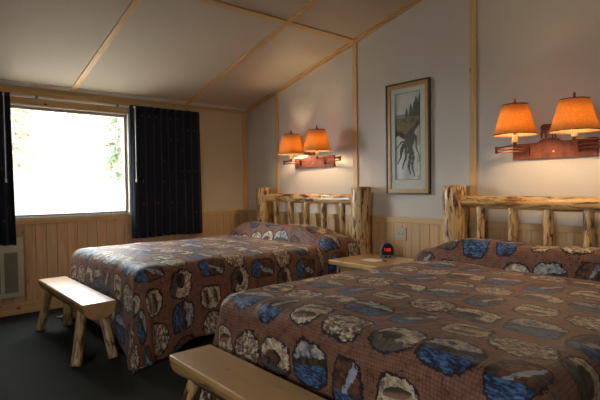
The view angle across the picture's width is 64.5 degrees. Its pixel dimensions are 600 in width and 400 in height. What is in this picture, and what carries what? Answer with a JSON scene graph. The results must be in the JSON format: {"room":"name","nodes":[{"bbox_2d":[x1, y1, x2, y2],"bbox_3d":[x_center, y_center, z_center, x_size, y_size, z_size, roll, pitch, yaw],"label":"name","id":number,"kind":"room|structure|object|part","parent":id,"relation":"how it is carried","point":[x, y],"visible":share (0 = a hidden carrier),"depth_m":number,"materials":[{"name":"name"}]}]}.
{"room":"hotel room","nodes":[
{"label":"hotel room","id":0,"kind":"room"},
{"bbox_2d":[0,307,214,399],"bbox_3d":[-0.500,1.148,1.779,5.600,0.120,6.900,-2,2,-41],"label":"floor","id":1,"kind":"structure","parent":0,"point":[34,364],"depth_m":2.99,"materials":[{"name":"carpet"}]},
{"bbox_2d":[36,276,118,366],"bbox_3d":[-1.688,0.860,3.510,0.305,0.410,1.180,-2,2,-41],"label":"bench","id":2,"kind":"object","parent":1,"relation":"on","point":[90,303],"visible":1,"depth_m":3.19,"materials":[{"name":"brown wood"}]},
{"bbox_3d":[-2.054,0.880,3.828,0.071,0.359,0.071,21,11,24],"label":"leg","id":3,"kind":"part","parent":2,"relation":"part of","materials":[{"name":"brown wood"}]},
{"bbox_3d":[-1.927,0.875,3.938,0.072,0.358,0.070,-1,21,-22],"label":"leg","id":4,"kind":"part","parent":2,"relation":"part of","materials":[{"name":"brown wood"}]},
{"bbox_3d":[-1.677,0.710,3.516,0.218,0.111,1.180,-2,2,-41],"label":"seat","id":5,"kind":"part","parent":2,"relation":"part of","materials":[{"name":"brown wood"}]},
{"bbox_3d":[-1.437,0.892,3.093,0.070,0.363,0.071,-1,-20,-7],"label":"leg","id":6,"kind":"part","parent":2,"relation":"part of","materials":[{"name":"brown wood"}]},
{"bbox_3d":[-1.298,0.887,3.210,0.071,0.358,0.072,-22,-9,29],"label":"leg","id":7,"kind":"part","parent":2,"relation":"part of","materials":[{"name":"brown wood"}]},
{"bbox_2d":[169,345,325,399],"bbox_3d":[-0.121,0.890,1.705,0.303,0.410,1.180,-2,2,-41],"label":"bench","id":8,"kind":"object","parent":1,"relation":"on","point":[225,376],"visible":1,"depth_m":1.85,"materials":[{"name":"brown wood"}]},
{"bbox_3d":[-0.487,0.910,2.024,0.071,0.359,0.072,21,11,24],"label":"leg","id":9,"kind":"part","parent":8,"relation":"part of","materials":[{"name":"brown wood"}]},
{"bbox_2d":[256,186,370,254],"bbox_3d":[-0.661,0.456,4.332,2.143,1.128,1.691,-2,2,-41],"label":"bed","id":10,"kind":"object","parent":1,"relation":"on","point":[359,199],"visible":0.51,"depth_m":4.59,"materials":[{"name":"wood"}]},
{"bbox_2d":[56,222,358,373],"bbox_3d":[-0.796,0.632,4.224,2.117,0.774,1.749,-2,2,-41],"label":"bedspread","id":11,"kind":"object","parent":10,"relation":"on","point":[167,295],"visible":0.88,"depth_m":3.43,"materials":[{"name":"fabric"}]},
{"bbox_3d":[-0.414,0.421,5.534,0.195,1.128,0.191,-2,2,-41],"label":"headboard post","id":12,"kind":"part","parent":10,"relation":"part of","materials":[{"name":"beige wood"}]},
{"bbox_3d":[0.070,-0.015,4.956,0.102,0.102,1.380,-2,2,-41],"label":"rail","id":13,"kind":"part","parent":10,"relation":"part of","materials":[{"name":"beige wood"}]},
{"bbox_3d":[0.565,0.440,4.401,0.194,1.128,0.195,-2,2,-41],"label":"headboard post","id":14,"kind":"part","parent":10,"relation":"part of","materials":[{"name":"brown wood"}]},
{"bbox_2d":[328,253,413,272],"bbox_3d":[0.672,0.753,3.828,0.530,0.530,0.725,-2,2,-41],"label":"nightstand","id":15,"kind":"object","parent":1,"relation":"on","point":[351,263],"visible":0.17,"depth_m":3.83,"materials":[{"name":"brown wood"}]},
{"bbox_3d":[0.326,0.773,3.917,0.053,0.493,0.053,-2,2,-41],"label":"leg","id":16,"kind":"part","parent":15,"relation":"part of","materials":[{"name":"brown wood"}]},
{"bbox_2d":[361,258,381,261],"bbox_3d":[0.584,0.486,3.850,0.100,0.004,0.150,-2,2,-37],"label":"notepad","id":17,"kind":"object","parent":15,"relation":"on","point":[367,259],"visible":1,"depth_m":3.84,"materials":[{"name":"white paper"}]},
{"bbox_2d":[379,242,395,257],"bbox_3d":[0.733,0.416,3.997,0.130,0.131,0.103,-1,2,3],"label":"alarm clock","id":18,"kind":"object","parent":15,"relation":"on","point":[387,250],"visible":1,"depth_m":3.96,"materials":[{"name":"black plastic"}]},
{"bbox_2d":[442,185,599,246],"bbox_3d":[0.943,0.488,2.468,2.141,1.128,1.697,-2,2,-41],"label":"headboard","id":19,"kind":"object","parent":1,"relation":"on","point":[455,199],"visible":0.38,"depth_m":3.30,"materials":[{"name":"wood"}]},
{"bbox_2d":[200,238,599,399],"bbox_3d":[0.809,0.666,2.349,2.134,0.769,1.777,-2,2,-41],"label":"bedspread","id":20,"kind":"object","parent":19,"relation":"on","point":[467,318],"visible":0.92,"depth_m":1.83,"materials":[{"name":"fabric"}]},
{"bbox_3d":[1.190,0.452,3.670,0.195,1.128,0.197,-2,2,-41],"label":"headboard post","id":21,"kind":"part","parent":19,"relation":"part of","materials":[{"name":"beige wood"}]},
{"bbox_3d":[1.679,0.025,3.091,0.104,0.105,1.380,-2,2,-41],"label":"rail","id":22,"kind":"part","parent":19,"relation":"part of","materials":[{"name":"beige wood"}]},
{"bbox_2d":[10,103,242,219],"bbox_3d":[-2.715,0.022,4.306,5.600,2.047,0.150,-2,2,-41],"label":"wall","id":23,"kind":"structure","parent":0,"point":[221,145],"depth_m":5.70,"materials":[{"name":"beige paint"}]},
{"bbox_2d":[0,238,23,299],"bbox_3d":[-2.700,0.614,4.171,0.475,0.530,0.066,-2,2,-41],"label":"wall heater","id":24,"kind":"object","parent":23,"relation":"attached to","point":[11,256],"visible":1,"depth_m":4.25,"materials":[{"name":"beige metal"}]},
{"bbox_2d":[4,252,18,293],"bbox_3d":[-2.574,0.651,4.241,0.105,0.360,0.008,-2,2,-41],"label":"grille","id":25,"kind":"object","parent":24,"relation":"attached to","point":[11,259],"depth_m":4.24,"materials":[{"name":"grey metal"}]},
{"bbox_2d":[0,298,62,316],"bbox_3d":[-2.649,0.996,4.269,5.300,0.100,0.018,-2,2,-41],"label":"baseboard","id":26,"kind":"structure","parent":23,"relation":"attached to","point":[34,306],"depth_m":4.37,"materials":[{"name":"brown wood"}]},
{"bbox_2d":[10,103,126,114],"bbox_3d":[-2.228,-0.880,4.604,1.115,0.011,0.012,-2,2,-41],"label":"trim","id":27,"kind":"structure","parent":23,"relation":"attached to","point":[10,103],"depth_m":4.58,"materials":[{"name":"beige wood"}]},
{"bbox_2d":[0,88,139,113],"bbox_3d":[-2.228,-0.950,4.601,1.395,0.127,0.016,-2,2,-41],"label":"trim","id":28,"kind":"structure","parent":23,"relation":"attached to","point":[13,99],"depth_m":4.58,"materials":[{"name":"brown wood"}]},
{"bbox_2d":[10,105,129,218],"bbox_3d":[-2.246,-0.359,4.647,1.115,1.032,0.087,-2,2,-41],"label":"window","id":29,"kind":"structure","parent":23,"relation":"in","point":[124,134],"depth_m":4.80,"materials":[{"name":"white plastic"}]},
{"bbox_3d":[-2.222,0.151,4.639,1.115,0.012,0.032,-2,2,-41],"label":"sill","id":30,"kind":"part","parent":29,"relation":"part of","materials":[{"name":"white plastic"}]},
{"bbox_2d":[10,93,129,107],"bbox_3d":[-2.125,-0.956,4.661,2.510,0.032,0.058,-2,2,-41],"label":"curtain rod","id":31,"kind":"object","parent":23,"relation":"attached to","point":[35,97],"visible":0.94,"depth_m":4.54,"materials":[{"name":"white plastic"}]},
{"bbox_2d":[0,91,16,245],"bbox_3d":[-2.766,-0.265,4.040,0.592,1.359,0.070,-2,2,-41],"label":"curtain","id":32,"kind":"object","parent":31,"relation":"hanging from","point":[7,198],"visible":1,"depth_m":4.20,"materials":[{"name":"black fabric"}]},
{"bbox_2d":[130,105,202,237],"bbox_3d":[-1.431,-0.299,5.189,0.822,1.387,0.070,-2,2,-41],"label":"curtain","id":33,"kind":"object","parent":31,"relation":"hanging from","point":[166,197],"visible":1,"depth_m":5.17,"materials":[{"name":"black fabric"}]},
{"bbox_2d":[0,79,246,113],"bbox_3d":[-2.679,-1.016,4.210,5.286,0.038,0.018,-2,2,-41],"label":"trim","id":34,"kind":"structure","parent":23,"relation":"attached to","point":[8,86],"depth_m":4.87,"materials":[{"name":"brown wood"}]},
{"bbox_2d":[0,213,247,305],"bbox_3d":[-2.656,0.589,4.260,5.300,0.715,0.012,-2,2,-41],"label":"wainscot","id":35,"kind":"structure","parent":23,"relation":"attached to","point":[48,249],"depth_m":4.59,"materials":[{"name":"brown wood"}]},
{"bbox_2d":[127,114,130,214],"bbox_3d":[-1.771,-0.375,5.004,0.068,1.054,0.016,-2,2,-41],"label":"trim","id":36,"kind":"structure","parent":23,"relation":"attached to","point":[128,115],"depth_m":4.98,"materials":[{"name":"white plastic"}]},
{"bbox_2d":[16,209,248,224],"bbox_3d":[-2.657,0.208,4.246,5.300,0.047,0.022,-2,2,-41],"label":"trim","id":37,"kind":"structure","parent":23,"relation":"attached to","point":[112,217],"depth_m":4.73,"materials":[{"name":"brown wood"}]},
{"bbox_2d":[242,114,248,208],"bbox_3d":[-0.682,-0.477,5.937,0.066,1.182,0.020,-2,2,-41],"label":"trim","id":38,"kind":"structure","parent":23,"relation":"attached to","point":[244,116],"depth_m":5.92,"materials":[{"name":"brown wood"}]},
{"bbox_2d":[0,0,411,108],"bbox_3d":[-0.536,-1.837,1.698,5.600,1.763,6.900,-2,2,-41],"label":"ceiling","id":39,"kind":"structure","parent":0,"point":[166,49],"depth_m":4.05,"materials":[{"name":"white paint"}]},
{"bbox_2d":[70,0,141,92],"bbox_3d":[-0.067,-1.790,2.090,0.050,1.579,6.580,-2,2,-41],"label":"trim","id":40,"kind":"structure","parent":39,"relation":"attached to","point":[134,4],"depth_m":3.83,"materials":[{"name":"brown wood"}]},
{"bbox_2d":[185,0,319,104],"bbox_3d":[0.851,-1.822,2.879,0.050,1.579,6.580,-2,2,-41],"label":"trim","id":41,"kind":"structure","parent":39,"relation":"attached to","point":[311,3],"depth_m":4.35,"materials":[{"name":"brown wood"}]},
{"bbox_2d":[196,0,353,42],"bbox_3d":[-1.500,-1.441,2.799,5.254,0.025,0.050,-2,2,-41],"label":"trim","id":42,"kind":"structure","parent":39,"relation":"attached to","point":[218,3],"depth_m":3.90,"materials":[{"name":"brown wood"}]},
{"bbox_2d":[247,0,599,226],"bbox_3d":[1.591,-0.827,3.447,0.150,3.688,6.750,-2,2,-41],"label":"wall","id":43,"kind":"structure","parent":0,"point":[537,53],"depth_m":3.77,"materials":[{"name":"white paint"}]},
{"bbox_2d":[275,94,279,210],"bbox_3d":[-0.264,-0.547,5.489,0.012,1.347,0.054,-2,2,-41],"label":"trim","id":44,"kind":"structure","parent":43,"relation":"attached to","point":[276,95],"depth_m":5.48,"materials":[{"name":"brown wood"}]},
{"bbox_2d":[278,125,340,168],"bbox_3d":[0.044,-0.537,4.845,0.385,0.404,0.868,-2,2,-41],"label":"wall sconce","id":45,"kind":"object","parent":43,"relation":"attached to","point":[316,141],"visible":1,"depth_m":4.93,"materials":[{"name":"orange fabric"}]},
{"bbox_3d":[-0.094,-0.591,5.062,0.284,0.212,0.284,-2,2,-41],"label":"lamp shade","id":46,"kind":"part","parent":45,"relation":"part of","materials":[{"name":"orange fabric"}]},
{"bbox_3d":[-0.099,-0.403,5.170,0.143,0.070,0.192,-2,2,-41],"label":"swing arm","id":47,"kind":"part","parent":45,"relation":"part of","materials":[{"name":"brown wood"}]},
{"bbox_3d":[0.164,-0.578,4.625,0.278,0.205,0.278,-2,2,-41],"label":"lamp shade","id":48,"kind":"part","parent":45,"relation":"part of","materials":[{"name":"orange fabric"}]},
{"bbox_3d":[0.239,-0.393,4.681,0.197,0.070,0.324,-1,2,-25],"label":"swing arm","id":49,"kind":"part","parent":45,"relation":"part of","materials":[{"name":"brown metal"}]},
{"bbox_2d":[244,0,421,113],"bbox_3d":[1.457,-1.845,3.400,0.030,1.577,6.580,-2,2,-41],"label":"trim","id":50,"kind":"structure","parent":43,"relation":"attached to","point":[412,1],"depth_m":4.67,"materials":[{"name":"brown wood"}]},
{"bbox_2d":[352,43,357,186],"bbox_3d":[0.530,-0.676,4.561,0.012,1.637,0.054,-2,2,-41],"label":"trim","id":51,"kind":"structure","parent":43,"relation":"attached to","point":[354,46],"depth_m":4.55,"materials":[{"name":"brown wood"}]},
{"bbox_2d":[385,77,430,194],"bbox_3d":[0.926,-0.531,4.095,0.028,0.967,0.452,-2,2,-41],"label":"framed picture","id":52,"kind":"object","parent":43,"relation":"attached to","point":[408,104],"visible":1,"depth_m":4.09,"materials":[{"name":"white paper"}]},
{"bbox_2d":[396,91,419,179],"bbox_3d":[0.931,-0.550,4.104,0.001,0.747,0.258,-2,2,-41],"label":"print","id":53,"kind":"object","parent":52,"relation":"attached to","point":[407,104],"depth_m":4.10},
{"bbox_2d":[248,213,599,258],"bbox_3d":[1.501,0.562,3.484,0.012,0.710,6.588,-2,2,-41],"label":"wainscot","id":54,"kind":"structure","parent":43,"relation":"attached to","point":[419,237],"depth_m":4.06,"materials":[{"name":"brown wood"}]},
{"bbox_2d":[395,227,405,240],"bbox_3d":[0.883,0.297,4.173,0.011,0.114,0.116,-2,2,-41],"label":"wall outlet","id":55,"kind":"object","parent":54,"relation":"attached to","point":[400,232],"visible":1,"depth_m":4.17,"materials":[{"name":"beige plastic"}]},
{"bbox_2d":[248,210,599,234],"bbox_3d":[1.496,0.186,3.467,0.022,0.048,6.578,-2,2,-41],"label":"trim","id":56,"kind":"structure","parent":43,"relation":"attached to","point":[488,224],"depth_m":3.87,"materials":[{"name":"brown wood"}]},
{"bbox_2d":[469,0,476,220],"bbox_3d":[1.324,-0.806,3.633,0.012,1.928,0.054,-2,2,-41],"label":"trim","id":57,"kind":"structure","parent":43,"relation":"attached to","point":[472,3],"depth_m":3.63,"materials":[{"name":"brown wood"}]},
{"bbox_2d":[493,91,599,159],"bbox_3d":[1.554,-0.468,2.993,0.517,0.385,0.798,-2,2,-41],"label":"wall sconce","id":58,"kind":"object","parent":43,"relation":"attached to","point":[573,115],"visible":1,"depth_m":3.00,"materials":[{"name":"orange fabric"}]},
{"bbox_3d":[1.419,-0.342,3.257,0.207,0.070,0.317,1,2,41],"label":"swing arm","id":59,"kind":"part","parent":58,"relation":"part of","materials":[{"name":"brown metal"}]},
{"bbox_3d":[1.391,-0.518,3.079,0.260,0.194,0.260,-2,2,-41],"label":"lamp shade","id":60,"kind":"part","parent":58,"relation":"part of","materials":[{"name":"orange fabric"}]},
{"bbox_3d":[1.590,-0.490,2.757,0.262,0.184,0.262,-2,2,-41],"label":"lamp shade","id":61,"kind":"part","parent":58,"relation":"part of","materials":[{"name":"orange fabric"}]},
{"bbox_3d":[1.706,-0.335,2.877,0.308,0.070,0.333,-1,2,-18],"label":"swing arm","id":62,"kind":"part","parent":58,"relation":"part of","materials":[{"name":"brown wood"}]},
{"label":"outside","id":63,"kind":"structure","parent":0,"visible":0},
{"bbox_2d":[19,202,109,214],"bbox_3d":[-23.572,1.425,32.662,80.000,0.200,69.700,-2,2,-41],"label":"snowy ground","id":64,"kind":"structure","parent":63,"point":[24,209],"depth_m":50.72,"materials":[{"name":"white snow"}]},
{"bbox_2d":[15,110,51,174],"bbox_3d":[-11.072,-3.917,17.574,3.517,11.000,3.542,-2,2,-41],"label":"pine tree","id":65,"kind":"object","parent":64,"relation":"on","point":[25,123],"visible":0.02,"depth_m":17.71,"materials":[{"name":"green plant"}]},
{"bbox_2d":[11,109,68,214],"bbox_3d":[-7.878,-2.831,13.036,2.844,9.000,2.494,-1,2,-16],"label":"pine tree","id":66,"kind":"object","parent":64,"relation":"on","point":[18,132],"visible":0.28,"depth_m":13.03,"materials":[{"name":"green plant"}]},
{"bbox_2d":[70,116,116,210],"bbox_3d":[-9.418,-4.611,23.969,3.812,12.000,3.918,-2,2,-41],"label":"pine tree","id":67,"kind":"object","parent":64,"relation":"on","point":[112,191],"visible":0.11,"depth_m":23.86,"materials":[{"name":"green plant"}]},
{"bbox_2d":[68,116,123,210],"bbox_3d":[-7.087,-4.001,18.904,3.479,11.000,3.877,-1,2,7],"label":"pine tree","id":68,"kind":"object","parent":64,"relation":"on","point":[116,132],"visible":0.15,"depth_m":18.68,"materials":[{"name":"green plant"}]}
]}

